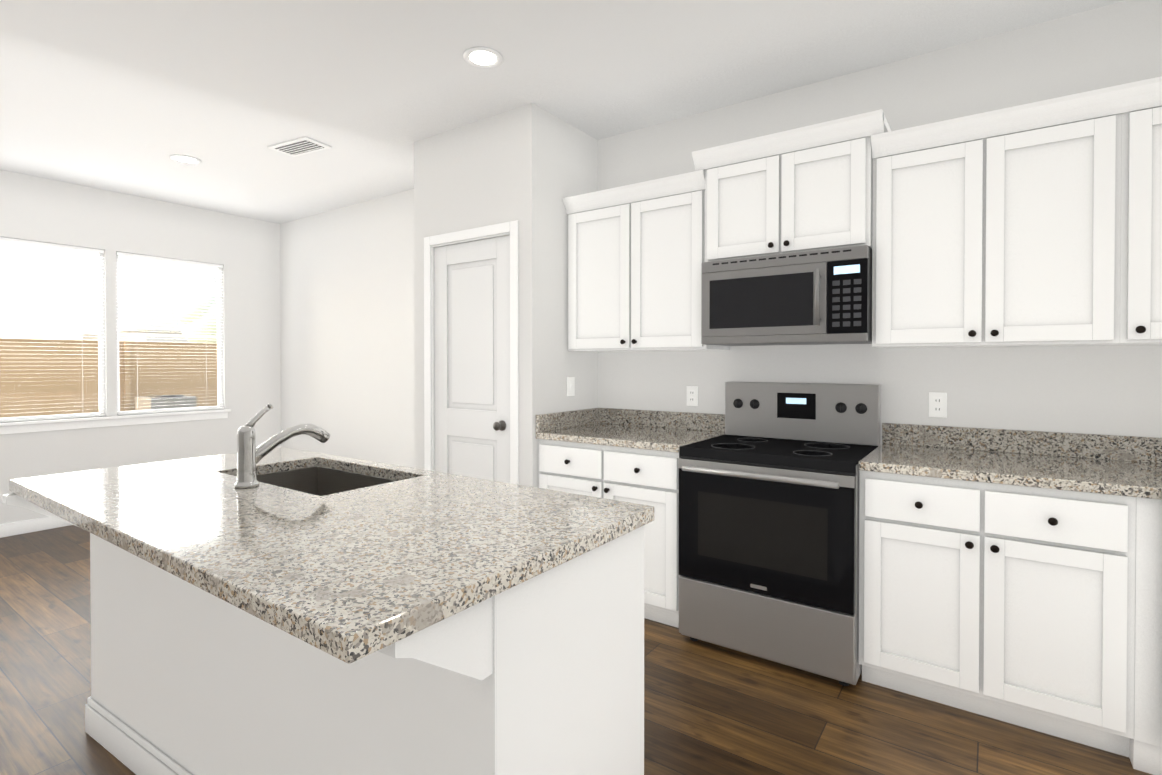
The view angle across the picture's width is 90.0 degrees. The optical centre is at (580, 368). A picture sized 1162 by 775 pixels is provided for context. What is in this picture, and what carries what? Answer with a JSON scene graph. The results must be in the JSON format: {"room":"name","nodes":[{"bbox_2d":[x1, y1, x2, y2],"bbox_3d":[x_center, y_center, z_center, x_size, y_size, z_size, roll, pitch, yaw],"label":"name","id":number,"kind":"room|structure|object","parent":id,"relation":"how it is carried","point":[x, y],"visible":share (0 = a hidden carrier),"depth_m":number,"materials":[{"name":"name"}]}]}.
{"room":"kitchen","nodes":[
{"label":"kitchen","id":0,"kind":"room"},
{"bbox_2d":[0,170,280,523],"bbox_3d":[-5.170,-0.095,3.198,0.155,2.740,7.000,0,1,35],"label":"wall","id":1,"kind":"structure","parent":0,"point":[239,253],"depth_m":5.04,"materials":[{"name":"paint"}]},
{"bbox_2d":[0,516,71,537],"bbox_3d":[-5.128,1.225,3.181,0.017,0.100,7.000,0,1,35],"label":"baseboard","id":2,"kind":"structure","parent":1,"relation":"attached to","point":[25,526],"depth_m":4.45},
{"bbox_2d":[414,103,597,487],"bbox_3d":[-0.499,-0.101,3.755,1.012,2.740,0.711,0,1,35],"label":"wall","id":3,"kind":"structure","parent":0,"point":[497,362],"depth_m":3.45,"materials":[{"name":"paint"}]},
{"bbox_2d":[567,377,574,395],"bbox_3d":[-0.058,0.112,3.514,0.012,0.114,0.070,0,1,35],"label":"electrical outlet","id":4,"kind":"object","parent":3,"relation":"attached to","point":[570,386],"visible":1,"depth_m":3.51,"materials":[{"name":"white plastic"}]},
{"bbox_2d":[0,0,1125,223],"bbox_3d":[-2.233,-1.485,1.116,7.300,0.080,7.200,0,1,35],"label":"ceiling","id":5,"kind":"structure","parent":0,"point":[126,96],"depth_m":2.86,"materials":[{"name":"paint"}]},
{"bbox_2d":[170,155,201,163],"bbox_3d":[-2.787,-1.470,4.099,0.184,0.007,0.184,0,1,35],"label":"recessed light","id":6,"kind":"object","parent":5,"relation":"in","point":[186,159],"visible":1,"depth_m":4.09,"materials":[{"name":"white"}]},
{"bbox_2d":[267,136,331,156],"bbox_3d":[-1.869,-1.464,3.857,0.380,0.014,0.200,0,1,27],"label":"ceiling vent","id":7,"kind":"object","parent":5,"relation":"in","point":[300,146],"visible":0.96,"depth_m":3.84,"materials":[{"name":"grey metal"}]},
{"bbox_2d":[463,47,502,67],"bbox_3d":[-0.461,-1.457,2.730,0.184,0.007,0.184,0,1,35],"label":"recessed light","id":8,"kind":"object","parent":5,"relation":"in","point":[482,57],"visible":1,"depth_m":2.73,"materials":[{"name":"white"}]},
{"bbox_2d":[0,525,1152,774],"bbox_3d":[-2.233,1.325,1.143,7.300,0.060,7.200,0,1,35],"label":"floor","id":9,"kind":"structure","parent":0,"point":[712,709],"depth_m":2.15,"materials":[{"name":"brown wood"}]},
{"bbox_2d":[2,466,643,774],"bbox_3d":[-0.835,0.848,1.722,1.884,0.883,0.942,0,1,35],"label":"kitchen island","id":10,"kind":"object","parent":9,"relation":"on","point":[541,674],"visible":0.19,"depth_m":1.38,"materials":[{"name":"white wood"}]},
{"bbox_2d":[9,447,654,663],"bbox_3d":[-0.836,0.385,1.721,1.890,0.038,0.902,0,1,35],"label":"island countertop","id":11,"kind":"structure","parent":10,"relation":"on","point":[350,576],"depth_m":1.31,"materials":[{"name":"stone"}]},
{"bbox_2d":[234,404,329,487],"bbox_3d":[-0.964,0.238,1.893,0.068,0.252,0.308,0,1,35],"label":"faucet","id":12,"kind":"object","parent":11,"relation":"on","point":[250,455],"visible":1,"depth_m":1.80,"materials":[{"name":"silver metal"}]},
{"bbox_2d":[256,466,393,495],"bbox_3d":[-0.912,0.511,2.003,0.700,0.216,0.400,0,1,35],"label":"sink","id":13,"kind":"object","parent":11,"relation":"in","point":[318,481],"depth_m":2.27,"materials":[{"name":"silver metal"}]},
{"bbox_2d":[538,439,680,627],"bbox_3d":[0.291,0.835,3.256,0.885,0.878,0.628,0,1,35],"label":"base cabinet","id":14,"kind":"object","parent":9,"relation":"on","point":[632,475],"depth_m":2.87,"materials":[{"name":"white wood"}]},
{"bbox_2d":[536,407,726,452],"bbox_3d":[0.289,0.327,3.248,0.885,0.135,0.633,0,1,35],"label":"countertop","id":15,"kind":"structure","parent":14,"relation":"on","point":[629,428],"depth_m":3.32,"materials":[{"name":"stone"}]},
{"bbox_2d":[678,382,880,685],"bbox_3d":[0.927,0.679,2.723,0.756,1.200,0.708,0,1,35],"label":"range","id":16,"kind":"object","parent":9,"relation":"on","point":[769,547],"visible":0.98,"depth_m":2.52,"materials":[{"name":"silver metal"}]},
{"bbox_2d":[859,470,1133,757],"bbox_3d":[1.609,0.844,2.328,0.807,0.878,0.628,0,1,35],"label":"base cabinet","id":17,"kind":"object","parent":9,"relation":"on","point":[1036,609],"depth_m":2.04,"materials":[{"name":"white wood"}]},
{"bbox_2d":[1130,497,1161,774],"bbox_3d":[1.919,0.853,1.471,0.686,0.878,0.476,0,1,35],"label":"base cabinet","id":18,"kind":"object","parent":9,"relation":"on","point":[1146,533],"depth_m":1.84,"materials":[{"name":"white wood"}]},
{"bbox_2d":[858,423,1159,497],"bbox_3d":[1.619,0.336,2.310,0.839,0.135,0.636,0,1,35],"label":"countertop","id":19,"kind":"structure","parent":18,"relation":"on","point":[1123,465],"depth_m":2.32,"materials":[{"name":"stone"}]},
{"bbox_2d":[1136,436,1161,499],"bbox_3d":[1.839,0.345,1.323,0.656,0.135,1.998,0,1,35],"label":"countertop","id":20,"kind":"structure","parent":18,"relation":"on","point":[1152,459],"depth_m":2.12,"materials":[{"name":"stone"}]},
{"bbox_2d":[280,0,1161,467],"bbox_3d":[-0.189,-0.103,4.032,7.300,2.740,0.100,0,1,35],"label":"wall","id":21,"kind":"structure","parent":0,"point":[346,324],"depth_m":3.06,"materials":[{"name":"paint"}]},
{"bbox_2d":[562,168,729,351],"bbox_3d":[0.371,-0.553,3.357,0.885,0.902,0.348,0,1,35],"label":"upper cabinet","id":22,"kind":"object","parent":21,"relation":"attached to","point":[634,270],"depth_m":3.19,"materials":[{"name":"white wood"}]},
{"bbox_2d":[687,386,697,405],"bbox_3d":[0.646,0.163,3.380,0.070,0.114,0.008,0,1,35],"label":"electrical outlet","id":23,"kind":"object","parent":21,"relation":"attached to","point":[692,395],"visible":1,"depth_m":3.38,"materials":[{"name":"white plastic"}]},
{"bbox_2d":[698,111,881,263],"bbox_3d":[1.038,-0.811,2.867,0.760,0.557,0.378,0,1,35],"label":"upper cabinet","id":24,"kind":"object","parent":21,"relation":"attached to","point":[811,187],"depth_m":2.68,"materials":[{"name":"white wood"}]},
{"bbox_2d":[701,245,871,345],"bbox_3d":[1.012,-0.323,2.835,0.756,0.409,0.465,0,1,35],"label":"microwave","id":25,"kind":"object","parent":24,"relation":"attached to","point":[819,297],"visible":1,"depth_m":2.66,"materials":[{"name":"silver metal"}]},
{"bbox_2d":[929,392,946,417],"bbox_3d":[1.644,0.170,2.677,0.070,0.114,0.008,0,1,35],"label":"electrical outlet","id":26,"kind":"object","parent":21,"relation":"attached to","point":[937,404],"visible":1,"depth_m":2.67,"materials":[{"name":"white plastic"}]},
{"bbox_2d":[871,77,1157,347],"bbox_3d":[1.718,-0.544,2.408,0.878,0.902,0.348,0,1,35],"label":"upper cabinet","id":27,"kind":"object","parent":21,"relation":"attached to","point":[1038,223],"depth_m":2.22,"materials":[{"name":"white wood"}]},
{"bbox_2d":[1158,76,1161,344],"bbox_3d":[2.267,-0.540,2.021,0.769,0.902,0.348,0,1,35],"label":"upper cabinet","id":28,"kind":"object","parent":21,"relation":"attached to","point":[1159,78],"depth_m":2.01,"materials":[{"name":"white wood"}]},
{"label":"outside","id":29,"kind":"structure","parent":0,"visible":0},
{"bbox_3d":[-25.244,1.321,21.631,53.880,0.150,80.000,0,1,35],"label":"ground","id":30,"kind":"structure","parent":29,"visible":0},
{"bbox_2d":[0,338,217,417],"bbox_3d":[-11.809,0.428,8.491,0.210,1.890,54.000,0,1,35],"label":"fence","id":31,"kind":"object","parent":30,"relation":"on","point":[41,386],"depth_m":11.41,"materials":[{"name":"brown wood"}]},
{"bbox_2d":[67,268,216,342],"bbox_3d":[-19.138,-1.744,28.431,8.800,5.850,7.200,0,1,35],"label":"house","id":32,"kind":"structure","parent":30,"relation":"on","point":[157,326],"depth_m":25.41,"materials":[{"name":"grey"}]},
{"bbox_2d":[135,395,196,410],"bbox_3d":[-7.899,0.887,12.285,0.800,0.900,2.300,0,1,35],"label":"air conditioner unit","id":33,"kind":"object","parent":30,"relation":"on","point":[174,402],"depth_m":11.40,"materials":[{"name":"grey"}]},
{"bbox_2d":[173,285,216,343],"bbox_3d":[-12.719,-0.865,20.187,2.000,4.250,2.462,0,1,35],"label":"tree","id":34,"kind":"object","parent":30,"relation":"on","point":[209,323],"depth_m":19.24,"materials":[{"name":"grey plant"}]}
]}

